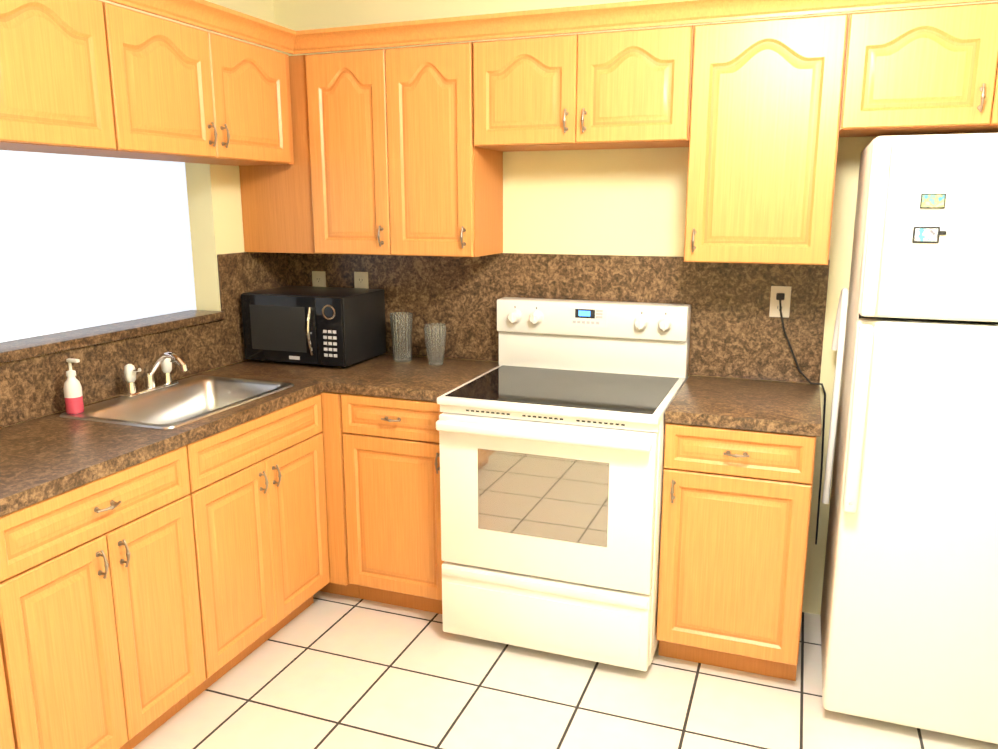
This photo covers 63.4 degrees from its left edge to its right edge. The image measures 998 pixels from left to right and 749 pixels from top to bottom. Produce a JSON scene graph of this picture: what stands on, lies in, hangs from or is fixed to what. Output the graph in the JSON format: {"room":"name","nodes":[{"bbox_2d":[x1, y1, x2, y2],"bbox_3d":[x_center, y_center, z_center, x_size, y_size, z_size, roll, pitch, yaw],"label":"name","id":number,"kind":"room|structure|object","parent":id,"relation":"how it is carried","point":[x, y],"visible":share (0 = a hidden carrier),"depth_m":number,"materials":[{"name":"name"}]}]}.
{"room":"kitchen","nodes":[
{"label":"kitchen","id":0,"kind":"room"},
{"bbox_2d":[3,0,275,427],"bbox_3d":[-1.758,-0.026,1.801,0.120,2.440,4.200,4,13,20],"label":"wall","id":1,"kind":"structure","parent":0,"point":[215,208],"depth_m":3.25,"materials":[{"name":"beige paint"}]},
{"bbox_2d":[0,0,115,152],"bbox_3d":[-1.392,-0.782,1.971,0.334,0.410,0.864,4,13,20],"label":"upper cabinet","id":2,"kind":"object","parent":1,"relation":"attached to","point":[55,92],"visible":1,"depth_m":2.16,"materials":[{"name":"brown wood"}]},
{"bbox_2d":[0,310,225,362],"bbox_3d":[-1.837,0.112,1.603,0.168,0.032,3.708,4,13,20],"label":"sill","id":3,"kind":"structure","parent":1,"relation":"attached to","point":[18,349],"depth_m":2.74,"materials":[{"name":"laminate"}]},
{"bbox_2d":[0,252,291,427],"bbox_3d":[-1.417,-0.100,2.527,0.005,0.454,2.598,4,13,20],"label":"backsplash","id":4,"kind":"structure","parent":1,"relation":"attached to","point":[31,388],"depth_m":2.90,"materials":[{"name":"laminate"}]},
{"bbox_2d":[50,2,293,165],"bbox_3d":[-1.080,-0.954,2.785,0.334,0.410,0.909,4,13,20],"label":"upper cabinet","id":5,"kind":"object","parent":1,"relation":"attached to","point":[183,93],"visible":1,"depth_m":2.64,"materials":[{"name":"brown wood"}]},
{"bbox_2d":[107,0,298,54],"bbox_3d":[-1.243,-1.006,1.861,0.052,0.072,2.550,4,13,20],"label":"crown molding","id":6,"kind":"structure","parent":5,"relation":"attached to","point":[207,15],"depth_m":2.70,"materials":[{"name":"brown wood"}]},
{"bbox_2d":[133,591,997,748],"bbox_3d":[-0.108,1.342,1.457,3.640,0.100,4.440,4,13,20],"label":"floor","id":7,"kind":"structure","parent":0,"point":[325,670],"depth_m":2.60,"materials":[{"name":"tile"}]},
{"bbox_2d":[0,644,14,748],"bbox_3d":[-1.509,0.811,1.622,0.567,0.875,0.763,4,13,20],"label":"base cabinet","id":8,"kind":"object","parent":7,"relation":"on","point":[6,737],"visible":1,"depth_m":1.87,"materials":[{"name":"brown wood"}]},
{"bbox_2d":[0,445,205,748],"bbox_3d":[-1.263,0.676,2.264,0.567,0.875,0.635,4,13,20],"label":"base cabinet","id":9,"kind":"object","parent":7,"relation":"on","point":[101,641],"visible":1,"depth_m":2.13,"materials":[{"name":"brown wood"}]},
{"bbox_2d":[186,393,329,702],"bbox_3d":[-1.026,0.545,2.884,0.567,0.875,0.713,4,13,20],"label":"base cabinet","id":10,"kind":"object","parent":7,"relation":"on","point":[257,494],"visible":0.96,"depth_m":2.73,"materials":[{"name":"brown wood"}]},
{"bbox_2d":[0,354,383,516],"bbox_3d":[-1.163,0.173,2.429,0.570,0.040,2.691,4,13,20],"label":"countertop","id":11,"kind":"structure","parent":10,"relation":"on","point":[45,457],"depth_m":2.30,"materials":[{"name":"laminate"}]},
{"bbox_2d":[121,352,187,397],"bbox_3d":[-1.161,-0.008,2.809,0.192,0.146,0.230,4,13,20],"label":"faucet","id":12,"kind":"object","parent":11,"relation":"on","point":[164,360],"visible":1,"depth_m":2.80,"materials":[{"name":"silver metal"}]},
{"bbox_2d":[60,375,293,428],"bbox_3d":[-1.065,0.171,2.767,0.450,0.188,0.650,4,13,20],"label":"stainless steel sink","id":13,"kind":"object","parent":11,"relation":"in","point":[185,401],"visible":0.33,"depth_m":2.88,"materials":[{"name":"grey"}]},
{"bbox_2d":[63,358,83,413],"bbox_3d":[-1.336,0.035,2.537,0.062,0.173,0.052,4,13,20],"label":"soap dispenser","id":14,"kind":"object","parent":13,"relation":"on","point":[73,396],"visible":1,"depth_m":2.52,"materials":[{"name":"white plastic"}]},
{"bbox_2d":[241,286,385,367],"bbox_3d":[-0.787,-0.206,3.426,0.485,0.292,0.382,4,13,20],"label":"microwave","id":15,"kind":"object","parent":11,"relation":"on","point":[338,326],"visible":1,"depth_m":3.29,"materials":[{"name":"black plastic"}]},
{"bbox_2d":[319,392,359,597],"bbox_3d":[-0.778,0.420,3.476,0.601,0.875,0.591,4,13,20],"label":"cabinet filler","id":16,"kind":"object","parent":7,"relation":"on","point":[338,584],"visible":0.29,"depth_m":3.11,"materials":[{"name":"brown wood"}]},
{"bbox_2d":[341,393,444,613],"bbox_3d":[-0.292,0.460,3.286,0.443,0.875,0.617,4,13,20],"label":"base cabinet","id":17,"kind":"object","parent":7,"relation":"on","point":[391,452],"visible":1,"depth_m":3.03,"materials":[{"name":"brown wood"}]},
{"bbox_2d":[328,354,498,401],"bbox_3d":[-0.309,0.011,3.197,0.479,0.040,0.621,4,13,20],"label":"countertop","id":18,"kind":"structure","parent":17,"relation":"on","point":[415,379],"depth_m":3.10,"materials":[{"name":"laminate"}]},
{"bbox_2d":[389,312,412,361],"bbox_3d":[-0.411,-0.159,3.420,0.100,0.200,0.100,4,13,20],"label":"glass vase","id":19,"kind":"object","parent":18,"relation":"on","point":[401,323],"visible":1,"depth_m":3.39,"materials":[{"name":"clear glass"}]},
{"bbox_2d":[424,323,446,365],"bbox_3d":[-0.263,-0.124,3.336,0.094,0.165,0.094,4,13,20],"label":"glass vase","id":20,"kind":"object","parent":18,"relation":"on","point":[435,338],"visible":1,"depth_m":3.30,"materials":[{"name":"clear glass"}]},
{"bbox_2d":[436,297,690,670],"bbox_3d":[0.251,0.360,2.987,0.758,1.192,0.721,4,13,20],"label":"range","id":21,"kind":"object","parent":7,"relation":"on","point":[550,428],"visible":1,"depth_m":2.75,"materials":[{"name":"white"}]},
{"bbox_2d":[656,422,815,680],"bbox_3d":[0.846,0.546,2.868,0.458,0.875,0.617,4,13,20],"label":"base cabinet","id":22,"kind":"object","parent":7,"relation":"on","point":[736,508],"visible":0.98,"depth_m":2.61,"materials":[{"name":"brown wood"}]},
{"bbox_2d":[665,375,821,436],"bbox_3d":[0.855,0.096,2.785,0.470,0.040,0.591,4,13,20],"label":"countertop","id":23,"kind":"structure","parent":22,"relation":"on","point":[744,404],"depth_m":2.66,"materials":[{"name":"laminate"}]},
{"bbox_2d":[820,133,997,743],"bbox_3d":[1.460,0.184,2.471,0.760,1.736,0.723,4,13,20],"label":"refrigerator","id":24,"kind":"object","parent":7,"relation":"on","point":[909,618],"visible":1,"depth_m":2.25,"materials":[{"name":"white"}]},
{"bbox_2d":[822,288,848,503],"bbox_3d":[1.150,0.061,2.768,0.034,0.717,0.264,4,13,20],"label":"handle","id":25,"kind":"object","parent":24,"relation":"attached to","point":[838,342],"visible":1,"depth_m":2.68,"materials":[{"name":"white plastic"}]},
{"bbox_2d":[912,226,945,242],"bbox_3d":[1.136,-0.368,2.132,0.078,0.043,0.006,4,13,20],"label":"magnet","id":26,"kind":"object","parent":24,"relation":"attached to","point":[926,234],"visible":1,"depth_m":2.13,"materials":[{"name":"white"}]},
{"bbox_2d":[920,193,945,207],"bbox_3d":[1.136,-0.454,2.114,0.058,0.038,0.005,4,13,20],"label":"magnet","id":27,"kind":"object","parent":24,"relation":"attached to","point":[932,200],"visible":1,"depth_m":2.11,"materials":[{"name":"multicoloured"}]},
{"bbox_2d":[273,0,997,614],"bbox_3d":[0.649,-0.318,3.175,3.640,2.440,0.120,4,13,20],"label":"wall","id":28,"kind":"structure","parent":0,"point":[605,202],"depth_m":3.12,"materials":[{"name":"beige paint"}]},
{"bbox_2d":[239,42,502,256],"bbox_3d":[-0.536,-0.874,3.250,1.045,0.760,0.354,4,13,20],"label":"upper cabinet","id":29,"kind":"object","parent":28,"relation":"attached to","point":[390,158],"visible":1,"depth_m":3.08,"materials":[{"name":"brown wood"}]},
{"bbox_2d":[299,0,997,53],"bbox_3d":[0.510,-1.164,2.601,2.805,0.072,0.052,4,13,20],"label":"crown molding","id":30,"kind":"structure","parent":29,"relation":"attached to","point":[643,13],"depth_m":2.69,"materials":[{"name":"brown wood"}]},
{"bbox_2d":[288,253,829,382],"bbox_3d":[0.123,-0.268,3.317,2.260,0.454,0.005,4,13,20],"label":"backsplash","id":31,"kind":"structure","parent":28,"relation":"attached to","point":[736,330],"depth_m":3.16,"materials":[{"name":"laminate"}]},
{"bbox_2d":[312,271,325,286],"bbox_3d":[-0.810,-0.408,3.638,0.070,0.114,0.007,4,13,20],"label":"electrical outlet plate","id":32,"kind":"object","parent":31,"relation":"attached to","point":[318,278],"visible":0.75,"depth_m":3.63,"materials":[{"name":"beige plastic"}]},
{"bbox_2d":[354,272,368,288],"bbox_3d":[-0.607,-0.396,3.562,0.070,0.114,0.007,4,13,20],"label":"electrical outlet plate","id":33,"kind":"object","parent":31,"relation":"attached to","point":[360,279],"visible":0.52,"depth_m":3.56,"materials":[{"name":"beige plastic"}]},
{"bbox_2d":[769,286,790,317],"bbox_3d":[1.031,-0.267,2.962,0.070,0.114,0.007,4,13,20],"label":"electrical outlet plate","id":34,"kind":"object","parent":31,"relation":"attached to","point":[774,311],"visible":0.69,"depth_m":2.96,"materials":[{"name":"beige plastic"}]},
{"bbox_2d":[776,293,825,543],"bbox_3d":[1.110,0.174,3.006,0.208,0.946,0.026,4,13,20],"label":"power cord","id":35,"kind":"object","parent":34,"relation":"attached to","point":[780,296],"visible":0.94,"depth_m":2.96,"materials":[{"name":"black"}]},
{"bbox_2d":[473,25,693,151],"bbox_3d":[0.315,-1.005,2.896,0.768,0.360,0.354,4,13,20],"label":"upper cabinet","id":36,"kind":"object","parent":28,"relation":"attached to","point":[628,89],"visible":1,"depth_m":2.76,"materials":[{"name":"brown wood"}]},
{"bbox_2d":[684,14,848,264],"bbox_3d":[0.891,-0.765,2.725,0.460,0.760,0.354,4,13,20],"label":"upper cabinet","id":37,"kind":"object","parent":28,"relation":"attached to","point":[766,101],"visible":1,"depth_m":2.59,"materials":[{"name":"brown wood"}]},
{"bbox_2d":[839,2,997,136],"bbox_3d":[1.491,-0.925,2.462,0.818,0.340,0.354,4,13,20],"label":"upper cabinet","id":38,"kind":"object","parent":28,"relation":"attached to","point":[926,71],"visible":1,"depth_m":2.40,"materials":[{"name":"brown wood"}]},
{"label":"outside","id":39,"kind":"structure","parent":0,"visible":0},
{"bbox_2d":[0,150,195,341],"bbox_3d":[-2.410,-0.942,4.314,0.001,2.600,9.700,4,13,20],"label":"window","id":40,"kind":"structure","parent":39,"point":[88,241],"depth_m":4.58,"materials":[{"name":"white"}]}
]}

